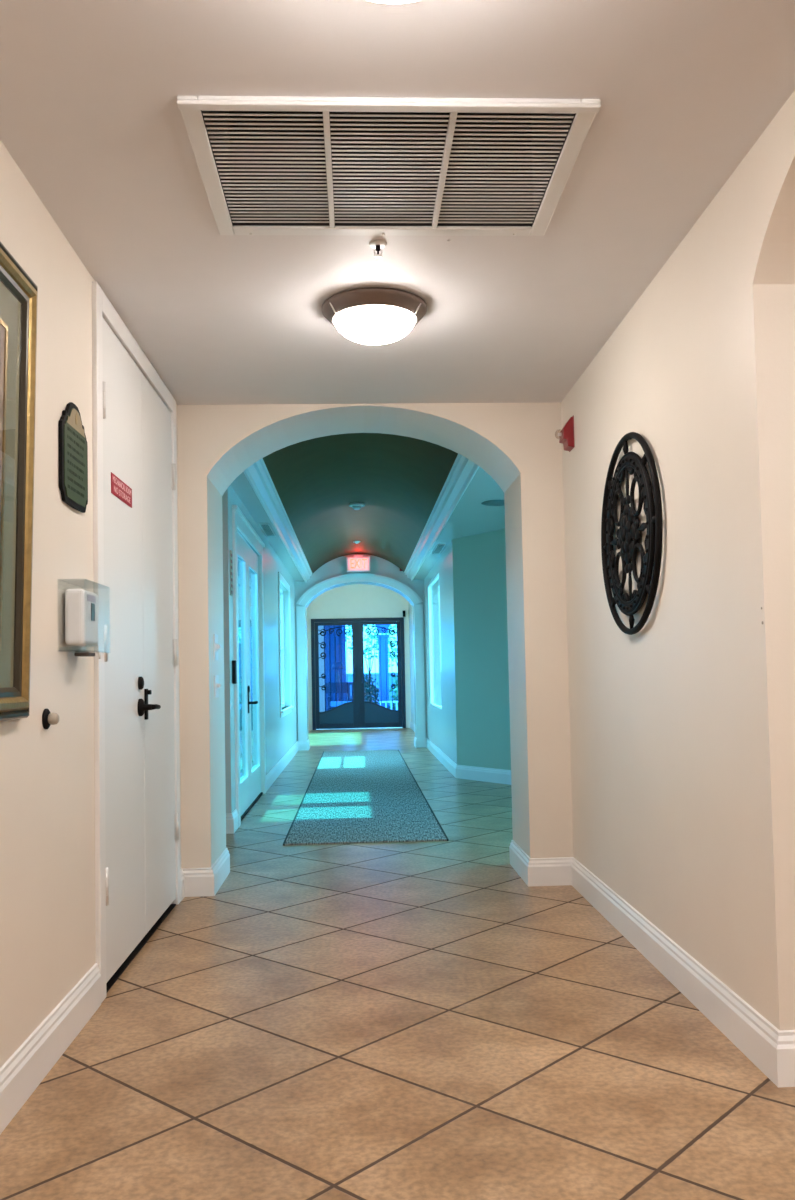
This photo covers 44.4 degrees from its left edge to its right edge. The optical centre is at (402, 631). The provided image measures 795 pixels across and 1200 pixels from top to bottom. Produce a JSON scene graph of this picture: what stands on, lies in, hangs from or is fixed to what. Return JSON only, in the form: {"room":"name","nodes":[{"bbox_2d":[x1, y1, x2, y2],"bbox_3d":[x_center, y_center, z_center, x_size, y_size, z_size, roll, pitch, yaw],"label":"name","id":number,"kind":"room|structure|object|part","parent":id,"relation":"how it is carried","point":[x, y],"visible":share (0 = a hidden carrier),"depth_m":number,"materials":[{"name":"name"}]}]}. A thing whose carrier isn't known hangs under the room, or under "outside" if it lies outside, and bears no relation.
{"room":"building hallway","nodes":[
{"label":"building hallway","id":0,"kind":"room"},
{"bbox_2d":[0,140,181,1067],"bbox_3d":[-1.137,-0.131,1.270,0.335,2.620,7.430,-1,-3,-3],"label":"wall","id":1,"kind":"structure","parent":0,"point":[48,930],"depth_m":2.89,"materials":[{"name":"beige paint"}]},
{"bbox_2d":[0,242,37,720],"bbox_3d":[-0.980,-0.378,2.141,0.038,1.175,0.980,0,-3,-3],"label":"framed picture","id":2,"kind":"object","parent":1,"relation":"attached to","point":[18,292],"visible":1,"depth_m":2.53,"materials":[{"name":"gold metal"}]},
{"bbox_2d":[0,324,4,534],"bbox_3d":[-0.994,-0.378,2.140,0.005,0.815,0.620,0,-3,-3],"label":"print","id":3,"kind":"object","parent":2,"relation":"attached to","point":[2,326],"depth_m":2.45},
{"bbox_3d":[-0.986,-0.378,2.140,0.021,1.059,0.864,0,-3,-3],"label":"moulding","id":4,"kind":"part","parent":2,"relation":"part of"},
{"bbox_2d":[0,963,100,1133],"bbox_3d":[-0.901,1.070,0.463,0.019,0.140,5.705,-1,-3,-3],"label":"baseboard","id":5,"kind":"structure","parent":1,"relation":"attached to","point":[22,1073],"depth_m":2.73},
{"bbox_2d":[42,709,58,728],"bbox_3d":[-1.018,0.255,2.825,0.037,0.060,0.060,-1,-3,-3],"label":"door stop","id":6,"kind":"object","parent":1,"relation":"attached to","point":[48,718],"visible":1,"depth_m":2.81,"materials":[{"name":"black metal"}]},
{"bbox_3d":[-1.013,0.255,2.825,0.027,0.035,0.035,-1,-3,-3],"label":"rubber knob","id":7,"kind":"part","parent":6,"relation":"part of","materials":[{"name":"beige rubber"}]},
{"bbox_2d":[58,402,87,512],"bbox_3d":[-1.058,-0.564,3.138,0.016,0.338,0.286,-1,-3,-3],"label":"wall plaque","id":8,"kind":"object","parent":1,"relation":"attached to","point":[73,447],"visible":1,"depth_m":3.10,"materials":[{"name":"black metal"}]},
{"bbox_3d":[-1.053,-0.680,3.143,0.001,0.066,0.210,-1,-3,-3],"label":"crest panel","id":9,"kind":"part","parent":8,"relation":"part of","materials":[{"name":"ceramic"}]},
{"bbox_2d":[59,589,104,658],"bbox_3d":[-1.012,-0.032,3.106,0.084,0.240,0.300,-1,-3,-3],"label":"dispenser","id":10,"kind":"object","parent":1,"relation":"attached to","point":[81,606],"visible":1,"depth_m":3.01,"materials":[{"name":"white plastic"}]},
{"bbox_2d":[92,281,180,1002],"bbox_3d":[-1.129,0.055,4.112,0.204,2.500,1.508,-1,-3,-3],"label":"door","id":11,"kind":"structure","parent":1,"relation":"in","point":[138,862],"depth_m":3.92,"materials":[{"name":"white metal"}]},
{"bbox_2d":[111,472,131,507],"bbox_3d":[-1.088,-0.544,3.777,0.003,0.077,0.330,-1,-3,-3],"label":"warning sign","id":12,"kind":"object","parent":11,"relation":"attached to","point":[122,491],"visible":1,"depth_m":3.76,"materials":[{"name":"red plastic"}]},
{"bbox_3d":[-1.054,0.316,4.060,0.068,0.072,0.152,-1,-3,-3],"label":"lever handle","id":13,"kind":"part","parent":11,"relation":"part of","materials":[{"name":"black metal"}]},
{"bbox_2d":[222,485,296,812],"bbox_3d":[-2.659,0.326,10.684,2.495,2.600,7.600,-1,-3,-3],"label":"wall","id":14,"kind":"structure","parent":0,"point":[280,733],"depth_m":10.03,"materials":[{"name":"paint"}]},
{"bbox_2d":[230,550,232,595],"bbox_3d":[-1.248,-0.421,7.096,0.007,0.330,0.090,-1,-3,-3],"label":"strip","id":15,"kind":"object","parent":14,"relation":"attached to","point":[231,575],"visible":1,"depth_m":7.07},
{"bbox_2d":[226,809,237,833],"bbox_3d":[-1.954,1.379,6.972,1.513,0.140,0.258,-1,-3,-3],"label":"baseboard","id":16,"kind":"structure","parent":14,"relation":"attached to","point":[231,818],"depth_m":6.88,"materials":[{"name":"white wood"}]},
{"bbox_2d":[232,660,236,683],"bbox_3d":[-1.226,0.299,7.104,0.026,0.170,0.080,-1,-3,-3],"label":"card reader","id":17,"kind":"object","parent":14,"relation":"attached to","point":[234,666],"visible":1,"depth_m":7.07,"materials":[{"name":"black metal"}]},
{"bbox_2d":[232,505,265,827],"bbox_3d":[-1.335,0.303,8.256,0.199,2.380,2.170,-1,-3,-3],"label":"door","id":18,"kind":"structure","parent":14,"relation":"in","point":[248,594],"depth_m":8.23,"materials":[{"name":"white wood"}]},
{"bbox_3d":[-1.305,0.295,7.770,0.005,1.818,0.698,-1,-3,-3],"label":"pane","id":19,"kind":"part","parent":18,"relation":"part of","materials":[{"name":"clear glass"}]},
{"bbox_3d":[-1.265,0.601,8.242,0.071,0.180,0.206,-1,-3,-3],"label":"lever handle","id":20,"kind":"part","parent":18,"relation":"part of","materials":[{"name":"black metal"}]},
{"bbox_3d":[-1.349,0.339,8.722,0.005,1.818,0.738,-1,-3,-3],"label":"pane","id":21,"kind":"part","parent":18,"relation":"part of","materials":[{"name":"clear glass"}]},
{"bbox_2d":[243,458,312,582],"bbox_3d":[-1.198,-1.020,10.111,0.125,0.180,9.000,-1,-3,-3],"label":"trim","id":22,"kind":"structure","parent":14,"relation":"attached to","point":[257,474],"depth_m":8.61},
{"bbox_2d":[266,742,297,791],"bbox_3d":[-1.436,1.587,11.886,0.019,0.140,5.200,-1,-3,-3],"label":"baseboard","id":23,"kind":"structure","parent":14,"relation":"attached to","point":[283,762],"depth_m":11.07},
{"bbox_2d":[278,572,293,717],"bbox_3d":[-1.525,0.199,12.271,0.165,1.710,1.850,-1,-3,-3],"label":"window","id":24,"kind":"structure","parent":14,"relation":"in","point":[283,711],"depth_m":12.93,"materials":[{"name":"clear glass"}]},
{"bbox_3d":[-1.583,0.200,12.268,0.005,1.470,1.570,-1,-3,-3],"label":"pane","id":25,"kind":"part","parent":24,"relation":"part of","materials":[{"name":"clear glass"}]},
{"bbox_3d":[-1.583,0.200,12.268,0.050,1.550,1.650,-1,-3,-3],"label":"frame","id":26,"kind":"part","parent":24,"relation":"part of","materials":[{"name":"white wood"}]},
{"bbox_3d":[-1.485,0.984,12.237,0.115,0.022,1.850,-1,-3,-3],"label":"sill","id":27,"kind":"part","parent":24,"relation":"part of","materials":[{"name":"white wood"}]},
{"bbox_2d":[297,739,309,750],"bbox_3d":[-1.490,1.711,14.658,0.166,0.140,0.453,-1,-3,-3],"label":"baseboard","id":28,"kind":"object","parent":14,"relation":"attached to","point":[302,745],"visible":0.91,"depth_m":14.44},
{"bbox_2d":[307,584,410,729],"bbox_3d":[-0.952,0.385,20.106,2.500,3.250,0.250,-1,-3,-3],"label":"wall","id":29,"kind":"structure","parent":0,"point":[354,600],"depth_m":20.02,"materials":[{"name":"paint"}]},
{"bbox_2d":[311,617,405,729],"bbox_3d":[-0.907,0.870,19.987,1.908,2.269,0.187,-1,-3,-3],"label":"door","id":30,"kind":"structure","parent":29,"relation":"in","point":[359,713],"depth_m":19.94,"materials":[{"name":"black metal"}]},
{"bbox_3d":[-1.353,1.565,19.928,0.690,0.233,0.051,-1,-3,-3],"label":"curved rail","id":31,"kind":"part","parent":30,"relation":"part of","materials":[{"name":"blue metal"}]},
{"bbox_3d":[-1.351,1.680,19.925,0.690,0.427,0.036,-1,-3,-3],"label":"kick panel","id":32,"kind":"part","parent":30,"relation":"part of","materials":[{"name":"blue paint"}]},
{"bbox_3d":[-0.434,1.549,19.971,0.690,0.233,0.051,-1,-3,-3],"label":"curved rail","id":33,"kind":"part","parent":30,"relation":"part of","materials":[{"name":"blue metal"}]},
{"bbox_3d":[-0.432,1.664,19.969,0.690,0.427,0.036,-1,-3,-3],"label":"kick panel","id":34,"kind":"part","parent":30,"relation":"part of","materials":[{"name":"blue paint"}]},
{"bbox_2d":[263,433,457,572],"bbox_3d":[-0.456,-1.245,10.156,1.441,0.335,9.000,-1,-3,-3],"label":"vault","id":35,"kind":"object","parent":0,"point":[399,480],"visible":0.59,"depth_m":9.07,"materials":[{"name":"green paint"}]},
{"bbox_2d":[349,503,364,509],"bbox_3d":[-0.487,-1.323,10.359,0.170,0.060,0.170,-1,-3,-3],"label":"smoke detector","id":36,"kind":"object","parent":35,"relation":"attached to","point":[356,506],"visible":1,"depth_m":10.31,"materials":[{"name":"white plastic"}]},
{"bbox_2d":[347,555,369,571],"bbox_3d":[-0.659,-1.009,14.542,0.350,0.250,0.068,-1,-3,-3],"label":"exit sign","id":37,"kind":"object","parent":35,"relation":"hanging from","point":[358,563],"visible":1,"depth_m":14.51,"materials":[{"name":"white plastic"}]},
{"bbox_2d":[295,554,426,740],"bbox_3d":[-0.636,0.118,14.796,1.945,3.300,0.400,-1,-3,-3],"label":"wall","id":38,"kind":"structure","parent":0,"point":[335,567],"depth_m":14.65,"materials":[{"name":"paint"}]},
{"bbox_2d":[296,573,425,740],"bbox_3d":[-0.627,0.376,14.562,1.893,2.484,0.065,-1,-3,-3],"label":"trim","id":39,"kind":"structure","parent":38,"relation":"attached to","point":[310,593],"depth_m":14.56,"materials":[{"name":"white paint"}]},
{"bbox_2d":[414,737,426,747],"bbox_3d":[0.274,1.680,14.742,0.176,0.140,0.453,-1,-3,-3],"label":"baseboard","id":40,"kind":"object","parent":38,"relation":"attached to","point":[418,742],"visible":0.88,"depth_m":14.52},
{"bbox_2d":[177,402,572,867],"bbox_3d":[-0.457,-0.206,5.314,6.400,3.100,0.570,-1,-3,-3],"label":"wall","id":41,"kind":"structure","parent":0,"point":[518,445],"depth_m":5.08,"materials":[{"name":"beige paint"}]},
{"bbox_2d":[181,848,229,900],"bbox_3d":[-1.344,1.287,5.161,0.762,0.140,0.693,-1,-3,-3],"label":"baseboard","id":42,"kind":"structure","parent":41,"relation":"attached to","point":[195,882],"depth_m":4.92,"materials":[{"name":"white wood"}]},
{"bbox_2d":[214,675,220,697],"bbox_3d":[-0.990,0.296,5.221,0.022,0.120,0.125,-1,-3,-3],"label":"light switch","id":43,"kind":"object","parent":41,"relation":"attached to","point":[217,685],"visible":1,"depth_m":5.18,"materials":[{"name":"white plastic"}]},
{"bbox_2d":[214,634,220,659],"bbox_3d":[-0.994,0.086,5.231,0.022,0.140,0.125,-1,-3,-3],"label":"light switch","id":44,"kind":"object","parent":41,"relation":"attached to","point":[216,646],"visible":1,"depth_m":5.19,"materials":[{"name":"white plastic"}]},
{"bbox_3d":[-1.002,0.087,5.230,0.006,0.140,0.125,-1,-3,-3],"label":"plate","id":45,"kind":"part","parent":44,"relation":"part of","materials":[{"name":"white plastic"}]},
{"bbox_2d":[404,454,478,580],"bbox_3d":[0.300,-1.046,10.183,0.135,0.180,9.000,-1,-3,-3],"label":"trim","id":46,"kind":"structure","parent":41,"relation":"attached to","point":[463,470],"depth_m":8.60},
{"bbox_2d":[0,727,794,1199],"bbox_3d":[0.205,1.541,8.884,8.000,0.100,22.650,-1,-3,-3],"label":"floor","id":47,"kind":"structure","parent":0,"point":[422,1020],"depth_m":2.80,"materials":[{"name":"tile"}]},
{"bbox_2d":[283,750,448,845],"bbox_3d":[-0.420,1.557,10.222,1.084,0.012,7.720,-1,-3,-3],"label":"runner rug","id":48,"kind":"object","parent":47,"relation":"on","point":[367,796],"visible":1,"depth_m":8.15,"materials":[{"name":"grey carpet"}]},
{"bbox_2d":[0,0,794,581],"bbox_3d":[0.235,-1.200,6.178,8.100,0.105,17.000,-1,-3,-3],"label":"ceiling","id":49,"kind":"structure","parent":0,"point":[91,117],"depth_m":2.75,"materials":[{"name":"paint"}]},
{"bbox_2d":[259,523,275,535],"bbox_3d":[-1.302,-0.973,9.403,0.090,0.010,0.800,-1,-3,-3],"label":"ceiling vent","id":50,"kind":"object","parent":49,"relation":"in","point":[266,527],"visible":1,"depth_m":9.32,"materials":[{"name":"metal"}]},
{"bbox_2d":[322,287,426,344],"bbox_3d":[-0.107,-1.181,3.746,0.406,0.132,0.406,-1,-3,-3],"label":"ceiling lamp","id":51,"kind":"object","parent":49,"relation":"attached to","point":[373,315],"visible":1,"depth_m":3.63,"materials":[{"name":"white glass"}]},
{"bbox_3d":[-0.107,-1.159,3.745,0.314,0.088,0.314,-1,-3,-3],"label":"lamp shade","id":52,"kind":"part","parent":51,"relation":"part of","materials":[{"name":"white glass"}]},
{"bbox_2d":[369,240,386,257],"bbox_3d":[-0.081,-1.252,3.200,0.060,0.043,0.060,-1,-3,-3],"label":"sprinkler head","id":53,"kind":"object","parent":49,"relation":"attached to","point":[377,244],"visible":1,"depth_m":3.19},
{"bbox_2d":[177,95,600,235],"bbox_3d":[-0.049,-1.482,2.760,1.041,0.424,0.736,-1,-3,-3],"label":"ceiling vent","id":54,"kind":"object","parent":49,"relation":"in","point":[268,165],"visible":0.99,"depth_m":2.90,"materials":[{"name":"white metal"}]},
{"bbox_3d":[-0.365,-1.290,2.737,0.300,0.002,0.610,-1,-3,-3],"label":"louvre panel","id":55,"kind":"part","parent":54,"relation":"part of","materials":[{"name":"white metal"}]},
{"bbox_3d":[-0.045,-1.296,2.752,0.304,0.002,0.610,-1,-3,-3],"label":"louvre panel","id":56,"kind":"part","parent":54,"relation":"part of","materials":[{"name":"white metal"}]},
{"bbox_3d":[0.274,-1.301,2.768,0.300,0.002,0.610,-1,-3,-3],"label":"louvre panel","id":57,"kind":"part","parent":54,"relation":"part of","materials":[{"name":"white metal"}]},
{"bbox_2d":[370,0,416,3],"bbox_3d":[-0.016,-1.270,1.790,0.406,0.132,0.406,-1,-3,-3],"label":"ceiling lamp","id":58,"kind":"object","parent":49,"relation":"attached to","point":[379,1],"visible":1,"depth_m":1.89,"materials":[{"name":"white glass"}]},
{"bbox_2d":[432,544,445,553],"bbox_3d":[0.411,-0.933,11.085,0.090,0.010,0.800,-1,-3,-3],"label":"ceiling vent","id":59,"kind":"object","parent":49,"relation":"in","point":[439,547],"visible":1,"depth_m":11.01,"materials":[{"name":"metal"}]},
{"bbox_2d":[481,500,504,505],"bbox_3d":[0.794,-1.071,8.153,0.270,0.009,0.270,-1,-3,-3],"label":"ceiling speaker","id":60,"kind":"object","parent":49,"relation":"attached to","point":[490,502],"visible":0.66,"depth_m":8.14},
{"bbox_2d":[485,501,503,505],"bbox_3d":[0.794,-1.069,8.153,0.240,0.005,0.240,-1,-3,-3],"label":"speaker grille","id":61,"kind":"object","parent":60,"relation":"attached to","point":[488,503],"depth_m":8.14,"materials":[{"name":"white plastic"}]},
{"bbox_2d":[409,602,414,723],"bbox_3d":[0.340,0.246,17.542,0.160,3.250,5.000,-1,-3,-3],"label":"wall","id":62,"kind":"structure","parent":0,"point":[410,605],"depth_m":19.32,"materials":[{"name":"paint"}]},
{"bbox_2d":[410,721,414,731],"bbox_3d":[0.282,1.800,17.469,0.019,0.140,5.000,-1,-3,-3],"label":"baseboard","id":63,"kind":"structure","parent":62,"relation":"attached to","point":[412,725],"depth_m":19.14,"materials":[{"name":"white wood"}]},
{"bbox_2d":[424,540,456,763],"bbox_3d":[0.519,0.351,12.660,0.160,2.600,4.750,-1,-3,-3],"label":"wall","id":64,"kind":"structure","parent":0,"point":[441,723],"depth_m":11.41,"materials":[{"name":"paint"}]},
{"bbox_2d":[428,573,441,708],"bbox_3d":[0.456,0.158,12.967,0.050,1.705,1.950,-1,-3,-3],"label":"window","id":65,"kind":"structure","parent":64,"relation":"in","point":[433,588],"depth_m":13.20,"materials":[{"name":"clear glass"}]},
{"bbox_2d":[426,738,510,784],"bbox_3d":[0.947,1.493,10.832,1.102,0.140,7.506,0,-3,-17],"label":"baseboard","id":66,"kind":"structure","parent":64,"relation":"attached to","point":[501,776],"depth_m":10.03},
{"bbox_2d":[452,529,510,769],"bbox_3d":[1.647,0.162,8.897,0.190,2.600,3.535,1,-3,-35],"label":"wall","id":67,"kind":"structure","parent":0,"point":[479,560],"depth_m":9.92,"materials":[{"name":"green paint"}]},
{"bbox_2d":[561,90,794,1029],"bbox_3d":[1.143,-0.172,1.379,0.220,2.620,7.430,-1,-3,-3],"label":"wall","id":68,"kind":"structure","parent":0,"point":[682,726],"depth_m":3.05,"materials":[{"name":"beige paint"}]},
{"bbox_2d":[558,415,574,451],"bbox_3d":[0.807,-0.990,4.893,0.086,0.160,0.112,-1,-3,-3],"label":"fire alarm strobe","id":69,"kind":"object","parent":68,"relation":"attached to","point":[566,434],"visible":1,"depth_m":4.85,"materials":[{"name":"red plastic"}]},
{"bbox_3d":[0.848,-0.991,4.895,0.004,0.160,0.112,-1,-3,-3],"label":"plate","id":70,"kind":"part","parent":69,"relation":"part of","materials":[{"name":"red plastic"}]},
{"bbox_2d":[601,432,662,634],"bbox_3d":[0.885,-0.380,3.832,0.054,0.791,0.791,-1,-3,-3],"label":"wall medallion","id":71,"kind":"object","parent":68,"relation":"attached to","point":[628,534],"visible":1,"depth_m":3.76,"materials":[{"name":"black metal"}]},
{"bbox_2d":[618,504,637,564],"bbox_3d":[0.878,-0.380,3.831,0.041,0.244,0.244,-1,-3,-3],"label":"flower","id":72,"kind":"object","parent":71,"relation":"on","point":[627,531],"depth_m":3.79,"materials":[{"name":"black metal"}]},
{"bbox_2d":[509,840,794,1086],"bbox_3d":[1.007,1.192,4.087,0.642,0.140,3.066,-1,-3,-3],"label":"baseboard","id":73,"kind":"structure","parent":68,"relation":"attached to","point":[771,1049],"depth_m":3.30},
{"label":"outside","id":74,"kind":"structure","parent":0,"visible":0},
{"bbox_3d":[-0.246,2.397,27.062,18.000,0.100,13.750,-1,-3,-3],"label":"floor","id":75,"kind":"structure","parent":74,"visible":0},
{"bbox_2d":[318,626,324,711],"bbox_3d":[-1.813,0.790,21.525,0.230,2.680,0.230,-1,-3,-3],"label":"porch column","id":76,"kind":"structure","parent":75,"relation":"on","point":[321,638],"depth_m":21.45,"materials":[{"name":"paint"}]},
{"bbox_2d":[323,625,345,710],"bbox_3d":[-2.853,0.328,25.521,2.720,4.000,0.270,-1,-3,-3],"label":"wall","id":77,"kind":"structure","parent":75,"relation":"on","point":[329,639],"depth_m":25.44,"materials":[{"name":"blue paint"}]},
{"bbox_2d":[324,683,349,710],"bbox_3d":[-1.590,1.735,23.497,0.640,0.960,0.360,-1,-3,-3],"label":"console table","id":78,"kind":"object","parent":75,"relation":"on","point":[325,684],"visible":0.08,"depth_m":23.36,"materials":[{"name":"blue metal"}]},
{"bbox_2d":[331,662,344,681],"bbox_3d":[-1.565,1.004,23.531,0.340,0.500,0.340,-1,-3,-3],"label":"table lamp","id":79,"kind":"object","parent":78,"relation":"on","point":[336,665],"visible":0.8,"depth_m":23.45,"materials":[{"name":"blue metal"}]},
{"bbox_3d":[-1.568,0.834,23.539,0.340,0.160,0.340,-1,-3,-3],"label":"lamp shade","id":80,"kind":"part","parent":79,"relation":"part of","materials":[{"name":"fabric"}]},
{"bbox_2d":[328,682,352,709],"bbox_3d":[-1.424,1.677,22.505,0.600,0.980,0.500,-1,-3,-3],"label":"armchair","id":81,"kind":"object","parent":75,"relation":"on","point":[331,704],"visible":0.6,"depth_m":22.71,"materials":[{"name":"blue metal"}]},
{"bbox_3d":[-1.438,1.478,22.734,0.600,0.560,0.040,-1,-3,-3],"label":"backrest","id":82,"kind":"part","parent":81,"relation":"part of","materials":[{"name":"blue metal"}]},
{"bbox_2d":[330,701,351,706],"bbox_3d":[-1.423,1.686,22.495,0.540,0.119,0.460,-1,-3,-3],"label":"cushion","id":83,"kind":"object","parent":81,"relation":"on","point":[332,703],"depth_m":22.26,"materials":[{"name":"blue fabric"}]},
{"bbox_2d":[351,673,378,703],"bbox_3d":[-0.955,1.676,24.852,0.790,1.212,0.835,-1,-3,-3],"label":"shrub","id":84,"kind":"object","parent":75,"relation":"on","point":[371,687],"visible":0.23,"depth_m":24.76,"materials":[{"name":"green plant"}]},
{"bbox_2d":[364,677,372,701],"bbox_3d":[-0.956,1.628,23.246,0.513,1.129,0.509,-1,-3,-3],"label":"shrub","id":85,"kind":"object","parent":75,"relation":"on","point":[366,694],"visible":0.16,"depth_m":23.20,"materials":[{"name":"green plant"}]},
{"bbox_2d":[345,625,395,684],"bbox_3d":[-0.932,0.833,26.949,1.514,3.042,1.543,-1,-3,-3],"label":"tree","id":86,"kind":"object","parent":75,"relation":"on","point":[371,636],"visible":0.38,"depth_m":26.93,"materials":[{"name":"green plant"}]},
{"bbox_2d":[346,672,397,708],"bbox_3d":[-1.444,1.945,31.010,12.000,1.200,0.260,-1,-3,-3],"label":"wall","id":87,"kind":"structure","parent":75,"relation":"on","point":[349,676],"depth_m":30.96,"materials":[{"name":"paint"}]},
{"bbox_2d":[377,634,388,707],"bbox_3d":[-0.466,1.157,24.177,0.320,2.130,0.320,-1,-3,-3],"label":"porch column","id":88,"kind":"structure","parent":75,"relation":"on","point":[382,639],"depth_m":24.07,"materials":[{"name":"blue paint"}]},
{"bbox_2d":[373,624,396,666],"bbox_3d":[-0.045,0.976,29.212,1.644,2.921,1.630,-1,-3,-3],"label":"tree","id":89,"kind":"object","parent":75,"relation":"on","point":[393,649],"visible":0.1,"depth_m":29.17,"materials":[{"name":"green plant"}]},
{"bbox_2d":[379,701,397,709],"bbox_3d":[-0.073,1.830,22.161,0.900,0.490,0.040,-1,-3,-3],"label":"railing","id":90,"kind":"object","parent":75,"relation":"on","point":[385,702],"visible":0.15,"depth_m":22.14,"materials":[{"name":"white plastic"}]},
{"bbox_3d":[-0.073,1.830,22.161,0.900,0.490,0.040,-1,-3,-3],"label":"rail","id":91,"kind":"part","parent":90,"relation":"part of","materials":[{"name":"white plastic"}]},
{"bbox_2d":[388,675,397,709],"bbox_3d":[0.010,1.550,23.470,0.715,1.345,0.670,-2,-3,22],"label":"tropical plant","id":92,"kind":"object","parent":75,"relation":"on","point":[395,690],"visible":0.09,"depth_m":23.40,"materials":[{"name":"green plant"}]},
{"bbox_2d":[388,696,397,709],"bbox_3d":[-0.039,1.820,22.704,0.595,0.664,0.561,1,-3,-36],"label":"shrub","id":93,"kind":"object","parent":75,"relation":"on","point":[394,705],"visible":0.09,"depth_m":22.68,"materials":[{"name":"green plant"}]},
{"bbox_3d":[0.568,1.138,24.226,0.320,2.130,0.320,-1,-3,-3],"label":"porch column","id":94,"kind":"structure","parent":75,"relation":"on","visible":0},
{"bbox_2d":[342,625,389,632],"bbox_3d":[-0.387,-0.378,24.250,2.250,0.880,0.200,-1,-3,-3],"label":"arcade","id":95,"kind":"object","parent":94,"relation":"on","point":[385,626],"visible":0.03,"depth_m":24.13,"materials":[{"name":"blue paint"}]}
]}

